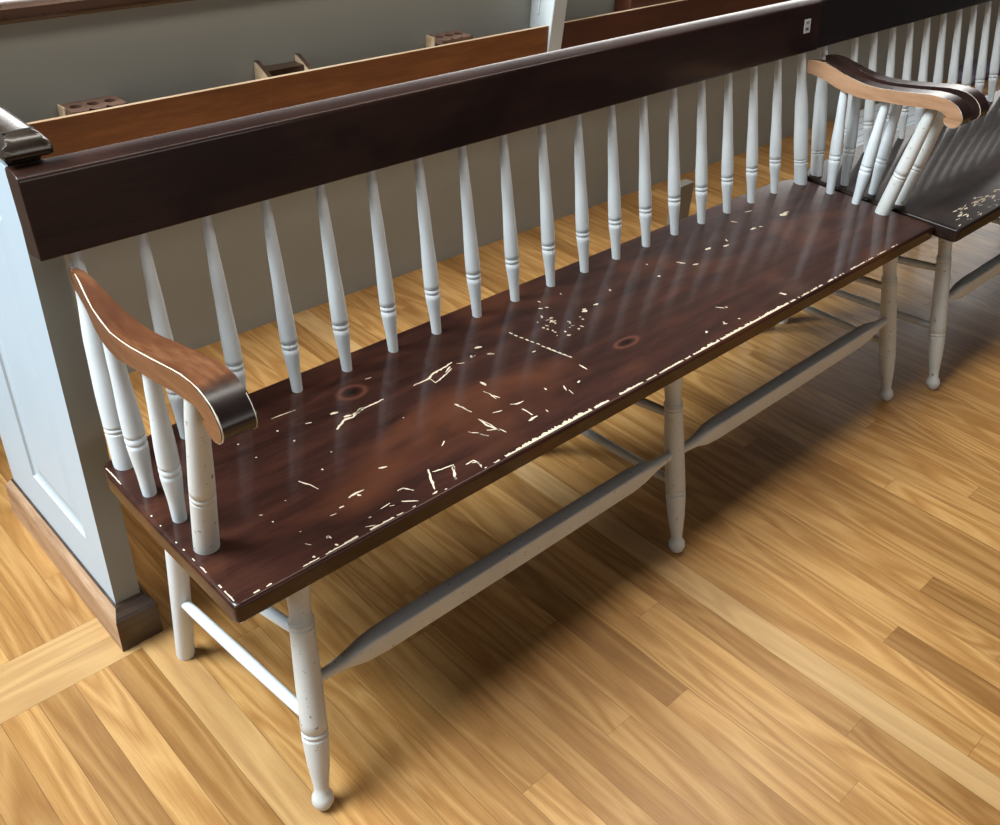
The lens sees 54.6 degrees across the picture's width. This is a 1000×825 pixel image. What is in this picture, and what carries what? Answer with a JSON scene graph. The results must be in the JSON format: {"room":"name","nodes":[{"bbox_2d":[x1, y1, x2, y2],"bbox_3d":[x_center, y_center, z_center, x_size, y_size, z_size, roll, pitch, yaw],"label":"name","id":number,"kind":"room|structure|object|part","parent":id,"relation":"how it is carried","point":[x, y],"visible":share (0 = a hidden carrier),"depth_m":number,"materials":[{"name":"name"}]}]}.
{"room":"house of worship","nodes":[
{"label":"house of worship","id":0,"kind":"room"},
{"bbox_2d":[0,74,999,824],"bbox_3d":[1.120,-0.346,3.053,7.523,0.030,4.500,-27,45,-36],"label":"floor","id":1,"kind":"structure","parent":0,"point":[821,644],"depth_m":1.83,"materials":[{"name":"brown wood"}]},
{"bbox_2d":[0,106,162,651],"bbox_3d":[-0.801,-0.079,1.649,0.078,0.946,0.501,-27,45,-36],"label":"divider","id":2,"kind":"object","parent":1,"relation":"on","point":[52,435],"visible":0.99,"depth_m":1.61,"materials":[{"name":"paint"}]},
{"bbox_3d":[-0.776,-0.444,1.390,0.066,0.048,0.498,-27,45,-36],"label":"cap rail","id":3,"kind":"part","parent":2,"relation":"part of","materials":[{"name":"brown wood"}]},
{"bbox_3d":[-0.807,-0.062,1.667,0.046,0.898,0.458,-27,45,-36],"label":"panel","id":4,"kind":"part","parent":2,"relation":"part of","materials":[{"name":"paint"}]},
{"bbox_3d":[-0.824,0.271,1.896,0.078,0.090,0.501,-27,45,-36],"label":"baseboard","id":5,"kind":"part","parent":2,"relation":"part of","materials":[{"name":"brown wood"}]},
{"bbox_2d":[5,0,970,810],"bbox_3d":[0.218,-0.183,1.928,1.938,0.908,0.530,-27,45,-36],"label":"bench","id":6,"kind":"object","parent":1,"relation":"on","point":[257,497],"visible":1,"depth_m":1.65,"materials":[{"name":"brown wood"}]},
{"bbox_3d":[-0.573,-0.073,1.390,0.036,0.356,0.102,-15,39,-25],"label":"post","id":7,"kind":"part","parent":6,"relation":"part of","materials":[{"name":"white paint"}]},
{"bbox_3d":[-0.441,-0.082,1.212,0.422,0.062,0.052,32,44,34],"label":"armrest","id":8,"kind":"part","parent":6,"relation":"part of","materials":[{"name":"brown wood"}]},
{"bbox_3d":[-0.537,0.267,1.623,0.081,0.445,0.037,24,40,27],"label":"leg","id":9,"kind":"part","parent":6,"relation":"part of","materials":[{"name":"white paint"}]},
{"bbox_3d":[-0.381,0.081,1.236,0.036,0.302,0.077,-27,45,-36],"label":"arm post","id":10,"kind":"part","parent":6,"relation":"part of","materials":[{"name":"paint"}]},
{"bbox_3d":[-0.284,0.407,1.442,0.044,0.447,0.145,-9,37,-17],"label":"leg","id":11,"kind":"part","parent":6,"relation":"part of","materials":[{"name":"paint"}]},
{"bbox_3d":[0.074,-0.609,1.836,1.931,0.120,0.056,-27,45,-36],"label":"crest rail","id":12,"kind":"part","parent":6,"relation":"part of","materials":[{"name":"brown wood"}]},
{"bbox_3d":[0.219,-0.180,1.928,1.938,0.036,0.413,-27,45,-36],"label":"seat","id":13,"kind":"part","parent":6,"relation":"part of","materials":[{"name":"brown wood"}]},
{"bbox_3d":[0.349,0.089,1.952,0.045,0.447,0.135,-27,45,-36],"label":"leg","id":14,"kind":"part","parent":6,"relation":"part of","materials":[{"name":"paint"}]},
{"bbox_3d":[0.772,-0.749,2.472,0.102,0.356,0.035,21,39,23],"label":"post","id":15,"kind":"part","parent":6,"relation":"part of","materials":[{"name":"white paint"}]},
{"bbox_3d":[0.983,-0.230,2.462,0.144,0.447,0.045,15,37,15],"label":"leg","id":16,"kind":"part","parent":6,"relation":"part of","materials":[{"name":"paint"}]},
{"bbox_3d":[0.911,-0.762,2.300,0.052,0.061,0.422,-25,44,-35],"label":"armrest","id":17,"kind":"part","parent":6,"relation":"part of","materials":[{"name":"brown wood"}]},
{"bbox_3d":[0.974,-0.600,2.326,0.036,0.302,0.077,-27,45,-36],"label":"arm post","id":18,"kind":"part","parent":6,"relation":"part of","materials":[{"name":"paint"}]},
{"bbox_2d":[0,0,999,373],"bbox_3d":[0.406,-1.163,3.330,7.400,0.910,0.094,-27,45,-36],"label":"wall","id":19,"kind":"structure","parent":1,"relation":"on","point":[53,52],"depth_m":2.61,"materials":[{"name":"grey paint"}]},
{"bbox_2d":[57,95,127,116],"bbox_3d":[-0.876,-0.645,2.095,0.127,0.047,0.067,-27,45,-36],"label":"cup holder","id":20,"kind":"object","parent":19,"relation":"attached to","point":[107,101],"visible":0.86,"depth_m":2.08,"materials":[{"name":"brown wood"}]},
{"bbox_3d":[-0.931,-0.636,2.063,0.004,0.032,0.037,-27,45,-36],"label":"plate","id":21,"kind":"part","parent":20,"relation":"part of","materials":[{"name":"brown wood"}]},
{"bbox_3d":[0.429,-1.519,3.079,7.400,0.037,0.094,-27,45,-36],"label":"cap rail","id":22,"kind":"part","parent":19,"relation":"part of","materials":[{"name":"brown wood"}]},
{"bbox_2d":[254,53,312,79],"bbox_3d":[-0.526,-0.830,2.370,0.127,0.063,0.066,-27,45,-36],"label":"card holder","id":23,"kind":"object","parent":19,"relation":"attached to","point":[300,64],"visible":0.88,"depth_m":2.36,"materials":[{"name":"brown wood"}]},
{"bbox_2d":[264,61,303,76],"bbox_3d":[-0.536,-0.836,2.378,0.104,0.028,0.040,-27,45,-36],"label":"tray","id":24,"kind":"object","parent":23,"relation":"on","point":[293,66],"depth_m":2.37,"materials":[{"name":"brown wood"}]},
{"bbox_2d":[27,25,548,158],"bbox_3d":[-0.504,-0.789,2.416,1.700,0.136,0.081,-27,45,-36],"label":"bench backrest","id":25,"kind":"object","parent":19,"relation":"attached to","point":[67,134],"visible":0.56,"depth_m":2.32,"materials":[{"name":"brown wood"}]},
{"bbox_2d":[426,30,472,46],"bbox_3d":[-0.140,-1.021,2.683,0.114,0.047,0.067,-27,45,-36],"label":"cup holder","id":26,"kind":"object","parent":19,"relation":"attached to","point":[452,36],"visible":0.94,"depth_m":2.66,"materials":[{"name":"brown wood"}]},
{"bbox_3d":[-0.190,-1.014,2.655,0.004,0.032,0.037,-27,45,-36],"label":"plate","id":27,"kind":"part","parent":26,"relation":"part of","materials":[{"name":"brown wood"}]},
{"bbox_2d":[530,0,566,51],"bbox_3d":[0.145,-1.179,2.870,0.061,0.287,0.103,-27,45,-36],"label":"bracket","id":28,"kind":"object","parent":19,"relation":"attached to","point":[551,13],"visible":0.56,"depth_m":2.86,"materials":[{"name":"white paint"}]},
{"bbox_2d":[561,0,790,48],"bbox_3d":[1.178,-1.636,3.770,2.820,0.136,0.081,-27,45,-36],"label":"bench backrest","id":29,"kind":"object","parent":19,"relation":"attached to","point":[592,29],"visible":0.35,"depth_m":3.14,"materials":[{"name":"brown wood"}]},
{"bbox_2d":[614,0,676,11],"bbox_3d":[0.503,-1.325,3.215,0.315,0.172,0.066,-27,45,-36],"label":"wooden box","id":30,"kind":"object","parent":29,"relation":"in","point":[620,5],"visible":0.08,"depth_m":3.11,"materials":[{"name":"brown wood"}]},
{"bbox_2d":[666,179,693,224],"bbox_3d":[0.612,-0.695,3.310,0.075,0.190,0.035,-27,45,-36],"label":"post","id":31,"kind":"object","parent":1,"relation":"on","point":[686,186],"visible":0.39,"depth_m":3.28,"materials":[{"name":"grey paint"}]},
{"bbox_2d":[843,103,914,146],"bbox_3d":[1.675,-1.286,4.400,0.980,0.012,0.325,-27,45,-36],"label":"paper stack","id":32,"kind":"object","parent":1,"relation":"on","point":[911,115],"visible":0.17,"depth_m":4.51,"materials":[{"name":"white paper"}]},
{"bbox_2d":[780,0,999,389],"bbox_3d":[1.641,-0.879,3.046,1.946,0.908,0.591,-27,45,-36],"label":"bench","id":33,"kind":"object","parent":1,"relation":"on","point":[952,186],"visible":0.83,"depth_m":2.58,"materials":[{"name":"brown wood"}]},
{"bbox_3d":[0.838,-0.787,2.527,0.036,0.350,0.107,-16,39,-25],"label":"post","id":34,"kind":"part","parent":33,"relation":"part of","materials":[{"name":"white paint"}]},
{"bbox_3d":[1.647,-0.881,3.042,1.941,0.036,0.468,-27,45,-36],"label":"seat","id":35,"kind":"part","parent":33,"relation":"part of","materials":[{"name":"brown wood"}]},
{"bbox_3d":[1.478,-1.320,2.973,1.946,0.120,0.056,-27,45,-36],"label":"crest rail","id":36,"kind":"part","parent":33,"relation":"part of","materials":[{"name":"black wood"}]},
{"bbox_3d":[0.971,-0.792,2.349,0.421,0.062,0.052,32,44,34],"label":"armrest","id":37,"kind":"part","parent":33,"relation":"part of","materials":[{"name":"brown wood"}]},
{"bbox_3d":[1.032,-0.632,2.371,0.036,0.296,0.077,-27,45,-36],"label":"arm post","id":38,"kind":"part","parent":33,"relation":"part of","materials":[{"name":"paint"}]},
{"bbox_3d":[1.155,-0.287,2.553,0.045,0.455,0.169,-11,38,-20],"label":"leg","id":39,"kind":"part","parent":33,"relation":"part of","materials":[{"name":"paint"}]},
{"bbox_2d":[957,61,999,84],"bbox_3d":[2.565,-1.834,5.221,0.370,0.054,0.135,-27,45,-36],"label":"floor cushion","id":40,"kind":"object","parent":1,"relation":"on","point":[960,69],"visible":0.33,"depth_m":5.15,"materials":[{"name":"purple fabric"}]}
]}

